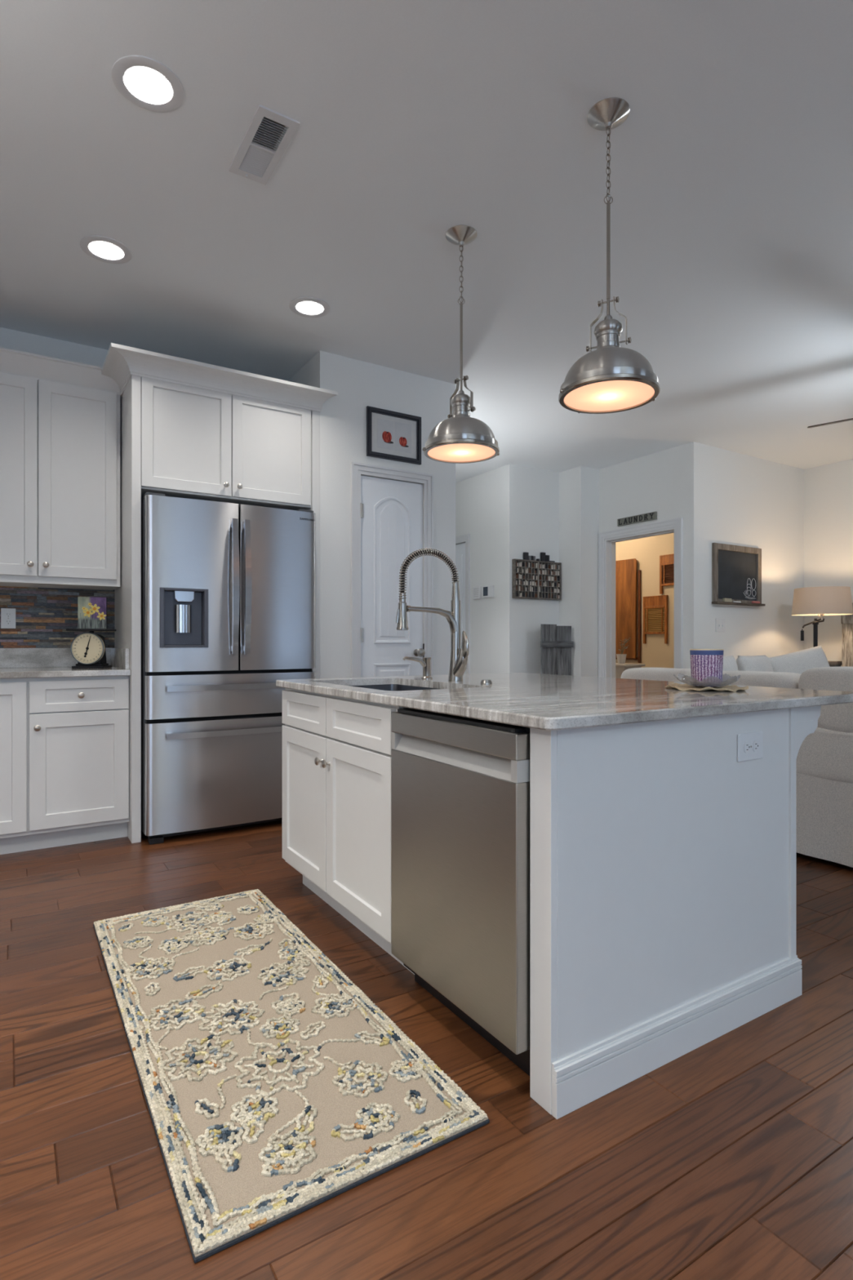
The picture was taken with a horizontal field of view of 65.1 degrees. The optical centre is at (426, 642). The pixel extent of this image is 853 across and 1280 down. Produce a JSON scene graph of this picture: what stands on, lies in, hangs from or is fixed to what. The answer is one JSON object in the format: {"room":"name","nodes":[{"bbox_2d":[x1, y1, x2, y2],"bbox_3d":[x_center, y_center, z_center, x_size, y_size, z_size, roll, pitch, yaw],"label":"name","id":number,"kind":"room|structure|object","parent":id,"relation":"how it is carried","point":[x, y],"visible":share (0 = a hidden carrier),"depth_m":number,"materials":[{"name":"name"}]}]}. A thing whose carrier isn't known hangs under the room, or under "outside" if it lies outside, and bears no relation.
{"room":"kitchen","nodes":[
{"label":"kitchen","id":0,"kind":"room"},
{"bbox_2d":[0,327,108,367],"bbox_3d":[-2.851,-0.367,3.619,4.447,2.865,0.120,0,0,-32],"label":"wall","id":1,"kind":"structure","parent":0,"point":[9,339],"depth_m":3.95,"materials":[{"name":"white paint"}]},
{"bbox_2d":[0,608,15,628],"bbox_3d":[-2.388,-0.140,3.816,0.072,0.115,0.008,0,0,-32],"label":"wall outlet","id":2,"kind":"object","parent":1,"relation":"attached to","point":[7,615],"visible":1,"depth_m":3.81,"materials":[{"name":"plastic"}]},
{"bbox_2d":[4,612,11,617],"bbox_3d":[-2.387,-0.161,3.814,0.033,0.027,0.002,0,0,-32],"label":"receptacle","id":3,"kind":"object","parent":2,"relation":"attached to","point":[6,614],"depth_m":3.81,"materials":[{"name":"plastic"}]},
{"bbox_2d":[4,619,11,624],"bbox_3d":[-2.387,-0.119,3.814,0.033,0.027,0.002,0,0,-32],"label":"receptacle","id":4,"kind":"object","parent":2,"relation":"attached to","point":[6,621],"depth_m":3.81,"materials":[{"name":"plastic"}]},
{"bbox_2d":[0,586,115,648],"bbox_3d":[-3.261,-0.147,3.283,3.155,0.365,0.014,0,0,-32],"label":"backsplash","id":5,"kind":"structure","parent":1,"relation":"attached to","point":[43,615],"depth_m":3.92,"materials":[{"name":"stone"}]},
{"bbox_2d":[0,372,119,590],"bbox_3d":[-2.183,-0.879,3.742,0.820,1.112,0.378,0,0,-32],"label":"upper cabinet","id":6,"kind":"object","parent":1,"relation":"attached to","point":[60,443],"visible":1,"depth_m":3.67,"materials":[{"name":"paint"}]},
{"bbox_3d":[-2.882,-0.879,3.304,0.819,1.112,0.378,0,0,-32],"label":"upper cabinet","id":7,"kind":"object","parent":1,"relation":"attached to","visible":0},
{"bbox_2d":[0,346,120,395],"bbox_3d":[-2.444,-1.482,3.386,1.650,0.114,0.086,0,0,-32],"label":"crown molding","id":8,"kind":"structure","parent":7,"relation":"attached to","point":[12,362],"depth_m":3.64,"materials":[{"name":"paint"}]},
{"bbox_2d":[288,351,455,678],"bbox_3d":[-1.119,-0.367,5.809,1.013,2.865,3.364,0,0,-32],"label":"wall","id":9,"kind":"structure","parent":0,"point":[359,384],"depth_m":4.23,"materials":[{"name":"white paint"}]},
{"bbox_2d":[351,462,433,677],"bbox_3d":[-0.216,-0.038,4.378,0.608,2.206,0.020,0,0,-32],"label":"trim","id":10,"kind":"structure","parent":9,"relation":"attached to","point":[357,468],"depth_m":4.30,"materials":[{"name":"paint"}]},
{"bbox_2d":[360,475,425,677],"bbox_3d":[-0.213,-0.009,4.370,0.481,2.123,0.108,0,0,-32],"label":"door","id":11,"kind":"structure","parent":9,"relation":"in","point":[391,511],"depth_m":4.38,"materials":[{"name":"paint"}]},
{"bbox_2d":[366,405,421,465],"bbox_3d":[-0.208,-1.357,4.381,0.404,0.317,0.022,0,0,-32],"label":"picture","id":12,"kind":"object","parent":9,"relation":"attached to","point":[391,435],"visible":1,"depth_m":4.38,"materials":[{"name":"paper"}]},
{"bbox_2d":[0,0,852,483],"bbox_3d":[0.863,-1.810,2.882,9.960,0.020,10.670,0,0,-32],"label":"ceiling","id":13,"kind":"structure","parent":0,"point":[731,162],"depth_m":2.69,"materials":[{"name":"paint"}]},
{"bbox_2d":[80,235,132,263],"bbox_3d":[-1.466,-1.847,3.058,0.216,0.106,0.216,0,0,-32],"label":"recessed light","id":14,"kind":"object","parent":13,"relation":"in","point":[101,248],"visible":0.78,"depth_m":3.10,"materials":[{"name":"paint"}]},
{"bbox_2d":[111,55,184,112],"bbox_3d":[-0.896,-1.847,2.154,0.216,0.106,0.216,0,0,-32],"label":"recessed light","id":15,"kind":"object","parent":13,"relation":"in","point":[146,82],"visible":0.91,"depth_m":2.19,"materials":[{"name":"paint"}]},
{"bbox_2d":[228,104,300,185],"bbox_3d":[-0.594,-1.809,2.425,0.144,0.050,0.364,0,0,-32],"label":"ceiling vent","id":16,"kind":"object","parent":13,"relation":"in","point":[255,159],"visible":0.98,"depth_m":2.42,"materials":[{"name":"paint"}]},
{"bbox_2d":[288,297,329,317],"bbox_3d":[-0.626,-1.847,3.583,0.216,0.106,0.216,0,0,-32],"label":"recessed light","id":17,"kind":"object","parent":13,"relation":"in","point":[308,307],"visible":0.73,"depth_m":3.63,"materials":[{"name":"paint"}]},
{"bbox_2d":[422,225,499,463],"bbox_3d":[0.153,-1.317,2.949,0.331,0.965,0.335,0,0,-32],"label":"pendant lamp","id":18,"kind":"object","parent":13,"relation":"hanging from","point":[460,438],"visible":1,"depth_m":2.90,"materials":[{"name":"silver metal"}]},
{"bbox_2d":[558,97,660,413],"bbox_3d":[0.618,-1.317,2.275,0.331,0.965,0.335,0,0,-32],"label":"pendant lamp","id":19,"kind":"object","parent":13,"relation":"hanging from","point":[611,378],"visible":1,"depth_m":2.23,"materials":[{"name":"silver metal"}]},
{"bbox_2d":[807,417,852,428],"bbox_3d":[3.009,-1.550,3.985,1.249,0.500,1.295,0,0,-32],"label":"ceiling fan","id":20,"kind":"object","parent":13,"relation":"hanging from","point":[851,419],"visible":1,"depth_m":4.34,"materials":[{"name":"silver metal"}]},
{"bbox_2d":[0,820,852,1279],"bbox_3d":[0.840,1.115,2.899,9.900,0.100,10.751,0,0,-32],"label":"floor","id":21,"kind":"structure","parent":0,"point":[731,1158],"depth_m":1.44,"materials":[{"name":"brown wood"}]},
{"bbox_2d":[0,677,27,854],"bbox_3d":[-2.404,0.620,3.430,0.603,0.890,0.644,0,0,-32],"label":"base cabinet","id":22,"kind":"object","parent":21,"relation":"on","point":[13,691],"visible":0.96,"depth_m":3.31,"materials":[{"name":"paint"}]},
{"bbox_2d":[27,675,129,850],"bbox_3d":[-1.949,0.620,3.715,0.471,0.890,0.644,0,0,-32],"label":"base cabinet","id":23,"kind":"object","parent":21,"relation":"on","point":[78,727],"visible":1,"depth_m":3.47,"materials":[{"name":"paint"}]},
{"bbox_2d":[101,342,337,843],"bbox_3d":[-1.280,-0.229,4.059,1.255,2.588,0.798,0,0,-32],"label":"surround","id":24,"kind":"object","parent":21,"relation":"on","point":[189,428],"visible":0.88,"depth_m":3.76,"materials":[{"name":"paint"}]},
{"bbox_2d":[141,492,315,844],"bbox_3d":[-1.236,0.134,4.027,0.954,1.862,0.802,0,0,-32],"label":"refrigerator","id":25,"kind":"object","parent":21,"relation":"on","point":[228,589],"visible":0.93,"depth_m":3.67,"materials":[{"name":"silver metal"}]},
{"bbox_2d":[93,888,489,1262],"bbox_3d":[-0.557,1.055,1.998,0.636,0.019,1.617,0,0,-32],"label":"floral rug","id":26,"kind":"object","parent":21,"relation":"on","point":[274,1088],"visible":1,"depth_m":1.64,"materials":[{"name":"fabric"}]},
{"bbox_2d":[391,707,529,1075],"bbox_3d":[0.303,0.634,1.968,0.598,0.862,0.602,0,0,-32],"label":"dishwasher","id":27,"kind":"object","parent":21,"relation":"on","point":[460,785],"visible":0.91,"depth_m":1.74,"materials":[{"name":"silver metal"}]},
{"bbox_2d":[282,688,821,1119],"bbox_3d":[0.301,0.629,2.516,1.204,0.872,1.724,0,0,-32],"label":"base cabinet","id":28,"kind":"object","parent":21,"relation":"on","point":[663,863],"visible":0.66,"depth_m":1.76,"materials":[{"name":"paint"}]},
{"bbox_2d":[275,672,852,730],"bbox_3d":[0.390,0.169,2.582,1.400,0.046,1.780,0,0,-32],"label":"countertop","id":29,"kind":"structure","parent":28,"relation":"on","point":[549,702],"depth_m":2.03,"materials":[{"name":"grey stone"}]},
{"bbox_2d":[350,684,438,690],"bbox_3d":[-0.134,0.293,2.697,0.475,0.200,0.785,0,0,-32],"label":"sink","id":30,"kind":"object","parent":29,"relation":"in","point":[384,686],"visible":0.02,"depth_m":3.07,"materials":[{"name":"metal"}]},
{"bbox_2d":[403,656,432,679],"bbox_3d":[-0.041,0.113,3.025,0.152,0.102,0.052,0,0,-32],"label":"soap dispenser","id":31,"kind":"object","parent":29,"relation":"on","point":[425,662],"visible":1,"depth_m":3.04,"materials":[{"name":"silver metal"}]},
{"bbox_2d":[395,547,468,681],"bbox_3d":[0.029,-0.115,2.763,0.322,0.558,0.116,0,0,-32],"label":"kitchen faucet","id":32,"kind":"object","parent":29,"relation":"on","point":[459,656],"visible":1,"depth_m":2.81,"materials":[{"name":"silver metal"}]},
{"bbox_2d":[665,682,748,692],"bbox_3d":[0.989,0.156,2.361,0.273,0.019,0.269,0,0,-32],"label":"doily","id":33,"kind":"object","parent":29,"relation":"on","point":[733,688],"visible":0.88,"depth_m":2.31,"materials":[{"name":"fabric"}]},
{"bbox_2d":[673,674,740,687],"bbox_3d":[0.989,0.133,2.359,0.209,0.044,0.209,0,0,-10],"label":"glass dish","id":34,"kind":"object","parent":33,"relation":"on","point":[726,682],"visible":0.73,"depth_m":2.33,"materials":[{"name":"grey"}]},
{"bbox_2d":[689,648,724,686],"bbox_3d":[0.989,0.086,2.359,0.112,0.130,0.112,0,0,-32],"label":"candle jar","id":35,"kind":"object","parent":34,"relation":"on","point":[706,664],"visible":0.91,"depth_m":2.31,"materials":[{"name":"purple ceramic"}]},
{"bbox_2d":[737,731,762,762],"bbox_3d":[0.922,0.295,1.901,0.118,0.078,0.008,0,0,-32],"label":"wall outlet","id":36,"kind":"object","parent":28,"relation":"attached to","point":[749,745],"visible":1,"depth_m":1.90,"materials":[{"name":"plastic"}]},
{"bbox_2d":[743,741,750,753],"bbox_3d":[0.906,0.295,1.887,0.027,0.033,0.002,0,0,-32],"label":"receptacle","id":37,"kind":"object","parent":36,"relation":"attached to","point":[746,744],"depth_m":1.89,"materials":[{"name":"plastic"}]},
{"bbox_2d":[752,740,759,751],"bbox_3d":[0.941,0.295,1.910,0.027,0.033,0.002,0,0,-32],"label":"receptacle","id":38,"kind":"object","parent":36,"relation":"attached to","point":[755,743],"depth_m":1.91,"materials":[{"name":"plastic"}]},
{"bbox_2d":[540,624,573,675],"bbox_3d":[1.316,0.439,6.757,0.430,1.252,0.044,0,0,-32],"label":"shutter","id":39,"kind":"object","parent":21,"relation":"on","point":[556,642],"visible":0.53,"depth_m":6.75,"materials":[{"name":"grey wood"}]},
{"bbox_2d":[615,662,644,678],"bbox_3d":[2.054,0.652,8.057,0.330,0.825,1.180,0,0,-32],"label":"countertop","id":40,"kind":"structure","parent":21,"relation":"on","point":[620,668],"depth_m":7.56,"materials":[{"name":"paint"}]},
{"bbox_2d":[616,637,630,663],"bbox_3d":[2.267,0.089,7.697,0.161,0.301,0.253,0,0,18],"label":"potted plant","id":41,"kind":"object","parent":40,"relation":"on","point":[621,657],"visible":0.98,"depth_m":7.68,"materials":[{"name":"green plant"}]},
{"bbox_2d":[620,666,852,867],"bbox_3d":[2.555,0.583,3.027,0.991,0.963,3.620,0,0,-32],"label":"sofa","id":42,"kind":"object","parent":21,"relation":"on","point":[824,757],"visible":0.23,"depth_m":3.20,"materials":[{"name":"fabric"}]},
{"bbox_2d":[620,667,800,688],"bbox_3d":[1.633,0.300,3.898,0.305,0.291,1.137,0,0,-32],"label":"cushion","id":43,"kind":"object","parent":42,"relation":"on","point":[755,678],"depth_m":3.61,"materials":[{"name":"fabric"}]},
{"bbox_2d":[798,666,852,733],"bbox_3d":[2.267,0.278,2.885,0.306,0.331,1.237,0,0,-32],"label":"cushion","id":44,"kind":"object","parent":42,"relation":"on","point":[833,718],"depth_m":3.17,"materials":[{"name":"fabric"}]},
{"bbox_2d":[791,586,852,647],"bbox_3d":[3.658,0.280,6.182,0.492,1.570,0.492,0,0,-32],"label":"floor lamp","id":45,"kind":"object","parent":21,"relation":"on","point":[823,601],"visible":0.83,"depth_m":6.01,"materials":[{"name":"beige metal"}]},
{"bbox_2d":[817,613,824,619],"bbox_3d":[3.664,-0.255,6.186,0.051,0.080,0.057,0,0,-32],"label":"socket","id":46,"kind":"object","parent":45,"relation":"attached to","point":[822,615],"depth_m":6.17,"materials":[{"name":"silver metal"}]},
{"bbox_2d":[827,661,841,666],"bbox_3d":[3.805,0.623,6.596,0.450,0.885,0.375,0,0,-32],"label":"trunk","id":47,"kind":"object","parent":21,"relation":"on","point":[832,664],"visible":0.06,"depth_m":6.48,"materials":[{"name":"brown wood"}]},
{"bbox_3d":[2.741,0.663,5.461,1.663,0.804,0.890,0,0,-32],"label":"sofa","id":48,"kind":"object","parent":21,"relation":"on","visible":0},
{"bbox_2d":[723,655,737,671],"bbox_3d":[2.234,0.305,5.139,0.440,0.411,0.203,0,0,-24],"label":"throw pillow","id":49,"kind":"object","parent":48,"relation":"on","point":[730,664],"visible":0.14,"depth_m":5.15,"materials":[{"name":"fabric"}]},
{"bbox_2d":[736,654,773,671],"bbox_3d":[2.668,0.315,5.387,0.461,0.430,0.206,0,0,-39],"label":"throw pillow","id":50,"kind":"object","parent":48,"relation":"on","point":[744,663],"visible":0.24,"depth_m":5.30,"materials":[{"name":"fabric"}]},
{"bbox_2d":[768,644,830,674],"bbox_3d":[3.170,0.305,5.643,0.644,0.572,0.239,0,0,-8],"label":"throw pillow","id":51,"kind":"object","parent":48,"relation":"on","point":[797,662],"visible":0.27,"depth_m":5.60,"materials":[{"name":"fabric"}]},
{"bbox_3d":[-2.914,0.620,3.111,0.600,0.890,0.644,0,0,-32],"label":"base cabinet","id":52,"kind":"object","parent":21,"relation":"on","visible":0},
{"bbox_2d":[0,647,130,678],"bbox_3d":[-2.464,0.102,3.404,1.674,0.144,0.653,0,0,-32],"label":"countertop","id":53,"kind":"structure","parent":52,"relation":"on","point":[15,663],"depth_m":3.81,"materials":[{"name":"white stone"}]},
{"bbox_2d":[66,628,116,668],"bbox_3d":[-1.894,0.032,3.781,0.210,0.222,0.170,0,0,-5],"label":"kitchen scale","id":54,"kind":"object","parent":53,"relation":"on","point":[88,649],"visible":1,"depth_m":3.72,"materials":[{"name":"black metal"}]},
{"bbox_2d":[77,596,106,628],"bbox_3d":[-1.902,-0.170,3.807,0.149,0.182,0.021,0,0,-26],"label":"painting","id":55,"kind":"object","parent":54,"relation":"on","point":[91,611],"visible":0.95,"depth_m":3.80,"materials":[{"name":"multicoloured paint"}]},
{"bbox_2d":[455,463,519,674],"bbox_3d":[0.368,-0.367,7.574,0.120,2.865,1.950,0,0,-32],"label":"wall","id":56,"kind":"structure","parent":0,"point":[487,503],"depth_m":6.96,"materials":[{"name":"white paint"}]},
{"bbox_2d":[455,542,465,674],"bbox_3d":[0.266,-0.029,7.693,0.046,2.163,0.760,0,0,-32],"label":"door","id":57,"kind":"structure","parent":56,"relation":"in","point":[460,548],"depth_m":7.45,"materials":[{"name":"paint"}]},
{"bbox_2d":[455,533,470,674],"bbox_3d":[0.226,-0.062,7.668,0.020,2.255,0.910,0,0,-32],"label":"trim","id":58,"kind":"structure","parent":56,"relation":"attached to","point":[464,538],"depth_m":7.31,"materials":[{"name":"paint"}]},
{"bbox_2d":[472,586,481,599],"bbox_3d":[0.542,-0.535,7.153,0.030,0.139,0.126,0,0,-32],"label":"door chime","id":59,"kind":"object","parent":56,"relation":"attached to","point":[477,590],"visible":1,"depth_m":7.13,"materials":[{"name":"plastic"}]},
{"bbox_2d":[482,585,493,598],"bbox_3d":[0.646,-0.534,6.987,0.030,0.122,0.170,0,0,-32],"label":"thermostat","id":60,"kind":"object","parent":56,"relation":"attached to","point":[487,591],"visible":1,"depth_m":6.96,"materials":[{"name":"plastic"}]},
{"bbox_2d":[519,465,559,673],"bbox_3d":[1.188,-0.367,7.008,0.670,2.865,0.120,0,0,-32],"label":"wall","id":61,"kind":"structure","parent":0,"point":[539,489],"depth_m":6.90,"materials":[{"name":"white paint"}]},
{"bbox_2d":[511,559,561,599],"bbox_3d":[1.140,-0.646,6.880,0.627,0.393,0.044,0,0,-32],"label":"tray","id":62,"kind":"object","parent":61,"relation":"attached to","point":[528,576],"visible":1,"depth_m":6.86,"materials":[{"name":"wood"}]},
{"bbox_2d":[523,551,528,559],"bbox_3d":[1.012,-0.881,6.797,0.047,0.077,0.030,0,0,-32],"label":"block","id":63,"kind":"object","parent":62,"relation":"on","point":[526,555],"visible":1,"depth_m":6.79,"materials":[{"name":"black wood"}]},
{"bbox_2d":[540,552,545,561],"bbox_3d":[1.206,-0.889,6.919,0.050,0.092,0.030,0,0,-32],"label":"block","id":64,"kind":"object","parent":62,"relation":"on","point":[542,554],"visible":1,"depth_m":6.91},
{"bbox_2d":[559,466,599,676],"bbox_3d":[1.597,-0.367,7.004,0.260,2.865,0.320,0,0,-32],"label":"wall","id":65,"kind":"structure","parent":0,"point":[579,486],"depth_m":6.88,"materials":[{"name":"white paint"}]},
{"bbox_2d":[615,533,674,668],"bbox_3d":[3.093,-0.367,8.554,0.120,2.865,3.380,0,0,-32],"label":"wall","id":66,"kind":"structure","parent":0,"point":[655,653],"depth_m":8.70,"materials":[{"name":"paint"}]},
{"bbox_2d":[615,558,640,662],"bbox_3d":[2.651,-0.430,9.094,0.054,1.390,0.635,0,0,-32],"label":"ironing board","id":67,"kind":"object","parent":66,"relation":"attached to","point":[625,570],"visible":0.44,"depth_m":8.96,"materials":[{"name":"brown wood"}]},
{"bbox_2d":[643,595,667,643],"bbox_3d":[2.954,-0.298,8.631,0.030,0.617,0.373,0,0,-32],"label":"washboard","id":68,"kind":"object","parent":66,"relation":"attached to","point":[655,618],"visible":1,"depth_m":8.62,"materials":[{"name":"brown wood"}]},
{"bbox_2d":[659,553,674,594],"bbox_3d":[3.091,-0.871,8.412,0.030,0.492,0.361,0,0,-32],"label":"washboard","id":69,"kind":"object","parent":66,"relation":"attached to","point":[666,562],"visible":0.53,"depth_m":8.47,"materials":[{"name":"brown wood"}]},
{"bbox_2d":[599,441,703,668],"bbox_3d":[2.035,-0.367,6.682,0.140,2.865,1.570,0,0,-32],"label":"wall","id":70,"kind":"structure","parent":0,"point":[669,482],"depth_m":6.14,"materials":[{"name":"white paint"}]},
{"bbox_2d":[617,511,657,526],"bbox_3d":[2.046,-1.205,6.508,0.024,0.072,0.469,0,0,-32],"label":"sign","id":71,"kind":"object","parent":70,"relation":"attached to","point":[653,515],"visible":1,"depth_m":6.49,"materials":[{"name":"black plastic"}]},
{"bbox_2d":[598,517,682,678],"bbox_3d":[2.114,-0.037,6.537,0.160,2.205,1.010,0,0,-32],"label":"trim","id":72,"kind":"structure","parent":70,"relation":"attached to","point":[606,540],"depth_m":6.86,"materials":[{"name":"paint"}]},
{"bbox_2d":[703,444,804,660],"bbox_3d":[3.233,-0.367,6.577,1.780,2.865,0.120,0,0,-32],"label":"wall","id":73,"kind":"structure","parent":0,"point":[749,501],"depth_m":6.50,"materials":[{"name":"white paint"}]},
{"bbox_2d":[715,618,724,631],"bbox_3d":[2.722,-0.163,6.178,0.140,0.125,0.014,0,0,-32],"label":"light switch","id":74,"kind":"object","parent":73,"relation":"attached to","point":[720,623],"visible":1,"depth_m":6.17,"materials":[{"name":"plastic"}]},
{"bbox_2d":[711,542,765,606],"bbox_3d":[2.943,-0.636,6.287,0.750,0.558,0.061,0,0,-32],"label":"chalkboard","id":75,"kind":"object","parent":73,"relation":"attached to","point":[736,570],"visible":0.99,"depth_m":6.29,"materials":[{"name":"stone"}]},
{"bbox_2d":[722,598,732,602],"bbox_3d":[2.776,-0.394,6.167,0.110,0.034,0.026,0,0,-32],"label":"eraser","id":76,"kind":"object","parent":75,"relation":"on","point":[723,599],"visible":1,"depth_m":6.15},
{"bbox_2d":[804,458,852,666],"bbox_3d":[5.857,-0.367,3.949,0.120,2.865,7.120,0,0,-32],"label":"wall","id":77,"kind":"structure","parent":0,"point":[828,488],"depth_m":6.72,"materials":[{"name":"white paint"}]},
{"bbox_2d":[840,602,852,666],"bbox_3d":[4.173,0.340,6.268,0.055,1.450,0.520,0,0,-32],"label":"curtain","id":78,"kind":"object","parent":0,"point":[846,620],"depth_m":6.44,"materials":[{"name":"beige fabric"}]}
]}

